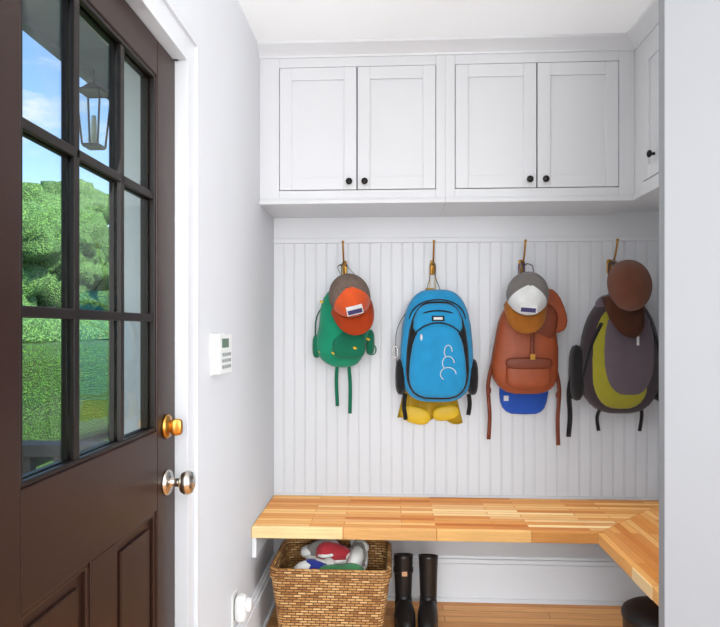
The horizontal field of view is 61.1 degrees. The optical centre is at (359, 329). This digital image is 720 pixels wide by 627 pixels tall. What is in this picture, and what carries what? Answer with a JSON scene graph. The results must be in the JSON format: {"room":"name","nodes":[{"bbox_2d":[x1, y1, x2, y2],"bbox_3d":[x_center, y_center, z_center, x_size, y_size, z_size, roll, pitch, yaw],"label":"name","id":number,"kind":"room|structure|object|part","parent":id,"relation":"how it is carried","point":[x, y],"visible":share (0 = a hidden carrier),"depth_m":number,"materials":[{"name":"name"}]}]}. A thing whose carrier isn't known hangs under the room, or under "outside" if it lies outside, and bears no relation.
{"room":"mudroom","nodes":[
{"label":"mudroom","id":0,"kind":"room"},
{"bbox_2d":[172,0,273,626],"bbox_3d":[-0.696,0.035,-0.986,0.140,2.550,8.280,0,0,3],"label":"wall","id":1,"kind":"structure","parent":0,"point":[237,233],"depth_m":2.22,"materials":[{"name":"paint"}]},
{"bbox_2d":[22,0,108,99],"bbox_3d":[-0.967,-1.235,1.581,0.659,0.230,4.700,0,0,3],"label":"porch","id":2,"kind":"object","parent":1,"relation":"attached to","point":[41,19],"visible":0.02,"depth_m":2.37,"materials":[{"name":"grey paint"}]},
{"bbox_2d":[79,69,108,149],"bbox_3d":[-1.144,-0.951,2.621,0.113,0.338,0.113,0,0,3],"label":"lantern","id":3,"kind":"object","parent":2,"relation":"hanging from","point":[90,90],"depth_m":2.61,"materials":[{"name":"grey metal"}]},
{"bbox_2d":[0,0,195,626],"bbox_3d":[-0.505,0.292,1.241,0.119,2.035,0.812,0,0,3],"label":"door","id":4,"kind":"structure","parent":1,"relation":"in","point":[87,537],"depth_m":1.22,"materials":[{"name":"brown paint"}]},
{"bbox_3d":[-0.539,-0.192,1.243,0.033,0.887,0.562,0,0,3],"label":"muntin frame","id":5,"kind":"part","parent":4,"relation":"part of","materials":[{"name":"paint"}]},
{"bbox_3d":[-0.482,0.250,1.580,0.041,0.064,0.064,0,0,3],"label":"deadbolt handle","id":6,"kind":"part","parent":4,"relation":"part of","materials":[{"name":"gold metal"}]},
{"bbox_3d":[-0.466,0.395,1.580,0.074,0.068,0.068,0,0,3],"label":"knob","id":7,"kind":"part","parent":4,"relation":"part of","materials":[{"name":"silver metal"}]},
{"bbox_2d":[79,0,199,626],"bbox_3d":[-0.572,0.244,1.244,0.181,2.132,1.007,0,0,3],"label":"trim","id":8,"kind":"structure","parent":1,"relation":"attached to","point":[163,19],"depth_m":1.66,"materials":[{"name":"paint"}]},
{"bbox_2d":[210,333,231,375],"bbox_3d":[-0.457,0.078,2.021,0.032,0.136,0.156,0,0,3],"label":"thermostat","id":9,"kind":"object","parent":1,"relation":"attached to","point":[220,343],"visible":1,"depth_m":1.95,"materials":[{"name":"white plastic"}]},
{"bbox_3d":[-0.470,0.078,2.021,0.006,0.136,0.156,0,0,3],"label":"mount plate","id":10,"kind":"part","parent":9,"relation":"part of","materials":[{"name":"white plastic"}]},
{"bbox_2d":[231,588,252,626],"bbox_3d":[-0.429,1.015,2.229,0.068,0.116,0.072,0,0,3],"label":"night light","id":11,"kind":"object","parent":1,"relation":"attached to","point":[241,604],"visible":1,"depth_m":2.21,"materials":[{"name":"white plastic"}]},
{"bbox_3d":[-0.460,1.015,2.231,0.005,0.116,0.072,0,0,3],"label":"outlet plate","id":12,"kind":"part","parent":11,"relation":"part of","materials":[{"name":"white plastic"}]},
{"bbox_2d":[235,552,275,626],"bbox_3d":[-0.441,1.201,2.388,0.028,0.218,1.235,0,0,3],"label":"baseboard","id":13,"kind":"structure","parent":1,"relation":"attached to","point":[263,606],"depth_m":2.65,"materials":[{"name":"white paint"}]},
{"bbox_2d":[238,0,651,40],"bbox_3d":[1.172,-1.280,-1.081,3.880,0.080,8.280,0,0,3],"label":"ceiling","id":14,"kind":"structure","parent":0,"point":[268,20],"depth_m":2.43,"materials":[{"name":"paint"}]},
{"bbox_2d":[267,601,622,626],"bbox_3d":[1.172,1.340,-1.081,3.880,0.060,8.280,0,0,3],"label":"floor","id":15,"kind":"structure","parent":0,"point":[450,614],"depth_m":2.80,"materials":[{"name":"brown wood"}]},
{"bbox_2d":[269,539,391,626],"bbox_3d":[-0.115,1.139,2.654,0.506,0.333,0.380,0,0,3],"label":"wicker basket","id":16,"kind":"object","parent":15,"relation":"on","point":[302,597],"visible":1,"depth_m":2.48,"materials":[{"name":"brown wicker"}]},
{"bbox_2d":[294,539,368,569],"bbox_3d":[-0.115,1.097,2.661,0.370,0.355,0.292,0,0,3],"label":"clothes","id":17,"kind":"object","parent":16,"relation":"in","point":[322,553],"visible":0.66,"depth_m":2.65,"materials":[{"name":"multicoloured fabric"}]},
{"bbox_2d":[393,553,415,626],"bbox_3d":[0.197,1.154,2.667,0.090,0.312,0.263,0,0,-1],"label":"boot","id":18,"kind":"object","parent":15,"relation":"on","point":[404,615],"visible":1,"depth_m":2.70,"materials":[{"name":"black rubber"}]},
{"bbox_2d":[417,554,437,626],"bbox_3d":[0.295,1.154,2.657,0.090,0.312,0.263,0,0,8],"label":"boot","id":19,"kind":"object","parent":15,"relation":"on","point":[428,563],"visible":1,"depth_m":2.69,"materials":[{"name":"black rubber"}]},
{"bbox_2d":[621,596,658,626],"bbox_3d":[1.092,1.141,2.192,0.284,0.338,0.284,0,0,3],"label":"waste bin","id":20,"kind":"object","parent":15,"relation":"on","point":[640,611],"visible":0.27,"depth_m":2.17,"materials":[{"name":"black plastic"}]},
{"bbox_2d":[273,212,658,558],"bbox_3d":[0.598,0.035,3.013,2.040,2.550,0.162,0,0,3],"label":"wall","id":21,"kind":"structure","parent":0,"point":[321,449],"depth_m":2.95,"materials":[{"name":"paint"}]},
{"bbox_2d":[342,241,346,273],"bbox_3d":[-0.078,-0.343,2.916,0.024,0.154,0.120,0,0,3],"label":"coat hook","id":22,"kind":"object","parent":21,"relation":"attached to","point":[344,268],"visible":0.9,"depth_m":2.93,"materials":[{"name":"gold metal"}]},
{"bbox_2d":[312,264,376,413],"bbox_3d":[-0.075,0.037,2.875,0.306,0.723,0.148,0,0,3],"label":"backpack","id":23,"kind":"object","parent":22,"relation":"hanging from","point":[337,348],"visible":0.74,"depth_m":2.84,"materials":[{"name":"green fabric"}]},
{"bbox_2d":[329,262,373,334],"bbox_3d":[-0.051,-0.152,2.797,0.217,0.352,0.205,0,0,35],"label":"baseball cap","id":24,"kind":"object","parent":22,"relation":"hanging from","point":[349,294],"visible":1,"depth_m":2.73,"materials":[{"name":"orange fabric"}]},
{"bbox_3d":[-0.049,-0.158,2.763,0.192,0.202,0.150,0,0,3],"label":"cap crown","id":25,"kind":"part","parent":24,"relation":"part of","materials":[{"name":"orange fabric"}]},
{"bbox_2d":[257,37,446,217],"bbox_3d":[-0.029,-0.894,2.793,0.810,0.692,0.384,0,0,3],"label":"upper cabinet","id":26,"kind":"object","parent":21,"relation":"attached to","point":[349,127],"visible":1,"depth_m":2.65,"materials":[{"name":"white paint"}]},
{"bbox_3d":[-0.184,-0.878,2.655,0.337,0.533,0.050,0,0,3],"label":"cabinet door","id":27,"kind":"part","parent":26,"relation":"part of","materials":[{"name":"white paint"}]},
{"bbox_3d":[-0.029,-1.214,2.793,0.810,0.052,0.384,0,0,3],"label":"crown moulding","id":28,"kind":"part","parent":26,"relation":"part of","materials":[{"name":"white paint"}]},
{"bbox_3d":[-0.028,-0.561,2.813,0.810,0.026,0.344,0,0,3],"label":"light rail","id":29,"kind":"part","parent":26,"relation":"part of","materials":[{"name":"white paint"}]},
{"bbox_3d":[0.158,-0.878,2.637,0.337,0.533,0.050,0,0,3],"label":"cabinet door","id":30,"kind":"part","parent":26,"relation":"part of","materials":[{"name":"white paint"}]},
{"bbox_2d":[430,240,434,274],"bbox_3d":[0.347,-0.343,2.894,0.024,0.154,0.120,0,0,3],"label":"coat hook","id":31,"kind":"object","parent":21,"relation":"attached to","point":[432,266],"visible":1,"depth_m":2.91,"materials":[{"name":"gold metal"}]},
{"bbox_2d":[397,264,462,424],"bbox_3d":[0.337,0.066,2.937,0.314,0.781,0.023,0,0,3],"label":"raincoat","id":32,"kind":"object","parent":31,"relation":"hanging from","point":[419,412],"visible":0.37,"depth_m":2.93,"materials":[{"name":"yellow plastic"}]},
{"bbox_2d":[392,263,477,419],"bbox_3d":[0.348,0.050,2.831,0.399,0.749,0.196,0,0,3],"label":"backpack","id":33,"kind":"object","parent":31,"relation":"hanging from","point":[436,363],"visible":1,"depth_m":2.75,"materials":[{"name":"blue fabric"}]},
{"bbox_2d":[251,495,658,605],"bbox_3d":[0.493,0.875,2.312,1.897,0.130,1.288,0,0,3],"label":"bench","id":34,"kind":"object","parent":21,"relation":"attached to","point":[627,531],"visible":0.81,"depth_m":2.57,"materials":[{"name":"brown wood"}]},
{"bbox_2d":[276,553,646,605],"bbox_3d":[0.525,1.201,2.943,1.900,0.218,0.028,0,0,3],"label":"baseboard","id":35,"kind":"structure","parent":21,"relation":"attached to","point":[469,579],"depth_m":2.92,"materials":[{"name":"white paint"}]},
{"bbox_2d":[518,239,526,272],"bbox_3d":[0.768,-0.343,2.873,0.024,0.154,0.120,0,0,3],"label":"coat hook","id":36,"kind":"object","parent":21,"relation":"attached to","point":[525,240],"visible":0.7,"depth_m":2.85,"materials":[{"name":"gold metal"}]},
{"bbox_2d":[499,262,547,413],"bbox_3d":[0.783,0.039,2.914,0.233,0.728,0.024,0,0,1],"label":"tote bag","id":37,"kind":"object","parent":36,"relation":"hanging from","point":[512,403],"visible":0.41,"depth_m":2.90,"materials":[{"name":"blue fabric"}]},
{"bbox_2d":[486,263,566,444],"bbox_3d":[0.768,0.107,2.815,0.360,0.863,0.184,0,0,3],"label":"backpack","id":38,"kind":"object","parent":36,"relation":"hanging from","point":[521,363],"visible":0.73,"depth_m":2.77,"materials":[{"name":"brown leather"}]},
{"bbox_2d":[504,260,548,333],"bbox_3d":[0.739,-0.156,2.749,0.191,0.345,0.242,0,0,-24],"label":"baseball cap","id":39,"kind":"object","parent":36,"relation":"hanging from","point":[527,293],"visible":1,"depth_m":2.67,"materials":[{"name":"white fabric"}]},
{"bbox_3d":[0.748,-0.163,2.703,0.185,0.196,0.148,0,0,3],"label":"cap crown","id":40,"kind":"part","parent":39,"relation":"part of","materials":[{"name":"white fabric"}]},
{"bbox_2d":[440,33,634,216],"bbox_3d":[0.776,-0.894,2.752,0.802,0.692,0.384,0,0,3],"label":"upper cabinet","id":41,"kind":"object","parent":21,"relation":"attached to","point":[536,125],"visible":0.94,"depth_m":2.61,"materials":[{"name":"white paint"}]},
{"bbox_3d":[0.584,-0.878,2.616,0.344,0.533,0.050,0,0,3],"label":"cabinet door","id":42,"kind":"part","parent":41,"relation":"part of","materials":[{"name":"white paint"}]},
{"bbox_3d":[0.777,-0.561,2.772,0.802,0.026,0.344,0,0,3],"label":"light rail","id":43,"kind":"part","parent":41,"relation":"part of","materials":[{"name":"white paint"}]},
{"bbox_3d":[0.776,-1.214,2.752,0.802,0.052,0.384,0,0,3],"label":"crown moulding","id":44,"kind":"part","parent":41,"relation":"part of","materials":[{"name":"white paint"}]},
{"bbox_3d":[0.930,-0.878,2.598,0.340,0.533,0.050,0,0,3],"label":"cabinet door","id":45,"kind":"part","parent":41,"relation":"part of","materials":[{"name":"white paint"}]},
{"bbox_2d":[607,239,618,273],"bbox_3d":[1.185,-0.343,2.852,0.024,0.154,0.120,0,0,3],"label":"coat hook","id":46,"kind":"object","parent":21,"relation":"attached to","point":[617,240],"visible":0.55,"depth_m":2.84,"materials":[{"name":"gold metal"}]},
{"bbox_2d":[566,262,658,436],"bbox_3d":[1.188,0.087,2.791,0.459,0.824,0.192,0,0,3],"label":"backpack","id":47,"kind":"object","parent":46,"relation":"hanging from","point":[614,372],"visible":0.68,"depth_m":2.73,"materials":[{"name":"fabric"}]},
{"bbox_2d":[602,260,651,337],"bbox_3d":[1.162,-0.147,2.708,0.191,0.364,0.321,0,0,3],"label":"baseball cap","id":48,"kind":"object","parent":46,"relation":"hanging from","point":[629,282],"visible":1,"depth_m":2.60,"materials":[{"name":"brown fabric"}]},
{"bbox_3d":[1.162,-0.193,2.614,0.182,0.224,0.134,0,0,3],"label":"cap crown","id":49,"kind":"part","parent":48,"relation":"part of","materials":[{"name":"brown fabric"}]},
{"bbox_2d":[615,0,658,211],"bbox_3d":[1.270,-0.894,2.269,0.341,0.692,1.300,0,0,3],"label":"upper cabinet","id":50,"kind":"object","parent":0,"point":[643,35],"depth_m":2.48,"materials":[{"name":"white wood"}]},
{"bbox_3d":[1.297,-0.876,2.267,0.287,0.628,1.300,0,0,3],"label":"frame","id":51,"kind":"part","parent":50,"relation":"part of","materials":[{"name":"white paint"}]},
{"bbox_3d":[1.270,-1.214,2.269,0.341,0.052,1.300,0,0,3],"label":"crown moulding","id":52,"kind":"part","parent":50,"relation":"part of","materials":[{"name":"white paint"}]},
{"bbox_3d":[1.282,-0.561,2.103,0.301,0.026,0.970,0,0,3],"label":"light rail","id":53,"kind":"part","parent":50,"relation":"part of","materials":[{"name":"white paint"}]},
{"bbox_3d":[1.147,-0.878,2.313,0.050,0.533,0.395,0,0,3],"label":"cabinet door","id":54,"kind":"part","parent":50,"relation":"part of","materials":[{"name":"white paint"}]},
{"bbox_2d":[659,0,719,626],"bbox_3d":[1.954,0.035,1.566,2.305,2.550,0.035,0,0,3],"label":"wall","id":55,"kind":"structure","parent":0,"point":[689,30],"depth_m":1.60,"materials":[{"name":"white paint"}]},
{"label":"outside","id":56,"kind":"structure","parent":0,"visible":0},
{"bbox_2d":[36,431,108,468],"bbox_3d":[-30.475,1.870,19.547,58.300,0.120,90.000,0,0,3],"label":"ground","id":57,"kind":"structure","parent":56,"point":[40,461],"depth_m":9.99,"materials":[{"name":"green plant"}]},
{"bbox_2d":[22,200,60,305],"bbox_3d":[-10.246,-0.958,16.398,4.276,5.529,4.190,0,0,3],"label":"tree","id":58,"kind":"object","parent":57,"relation":"on","point":[41,228],"visible":0.21,"depth_m":16.69,"materials":[{"name":"green plant"}]},
{"bbox_2d":[22,338,108,440],"bbox_3d":[-4.700,0.938,9.530,1.942,1.692,16.998,0,0,3],"label":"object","id":59,"kind":"object","parent":57,"relation":"on","point":[41,360],"visible":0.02,"depth_m":7.94,"materials":[{"name":"green plant"}]},
{"bbox_2d":[22,182,108,309],"bbox_3d":[-10.718,-1.451,20.533,4.753,6.515,4.167,0,0,3],"label":"tree","id":60,"kind":"object","parent":57,"relation":"on","point":[93,228],"visible":0.23,"depth_m":19.90,"materials":[{"name":"green plant"}]},
{"bbox_2d":[22,318,108,340],"bbox_3d":[-6.841,0.607,11.841,2.146,2.184,18.996,0,0,3],"label":"hedge","id":61,"kind":"object","parent":57,"relation":"on","point":[33,329],"visible":0.03,"depth_m":11.72,"materials":[{"name":"green plant"}]},
{"bbox_2d":[40,179,108,225],"bbox_3d":[-12.590,-2.030,24.003,5.779,7.674,4.658,0,0,3],"label":"tree","id":62,"kind":"object","parent":57,"relation":"on","point":[91,198],"visible":0.02,"depth_m":23.44,"materials":[{"name":"green plant"}]},
{"bbox_2d":[94,227,108,310],"bbox_3d":[-9.726,-1.368,25.795,4.673,6.350,5.382,0,0,3],"label":"tree","id":63,"kind":"object","parent":57,"relation":"on","point":[103,296],"visible":0.02,"depth_m":23.49,"materials":[{"name":"green plant"}]},
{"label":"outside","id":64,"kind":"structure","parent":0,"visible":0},
{"bbox_3d":[-1.419,1.370,1.554,1.559,0.080,4.200,0,0,3],"label":"floor","id":65,"kind":"structure","parent":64,"visible":0},
{"bbox_2d":[22,440,106,474],"bbox_3d":[-1.379,0.835,2.123,1.500,0.990,0.090,0,0,3],"label":"deck railing","id":66,"kind":"object","parent":65,"relation":"on","point":[31,449],"visible":0.19,"depth_m":2.06,"materials":[{"name":"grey wood"}]}
]}

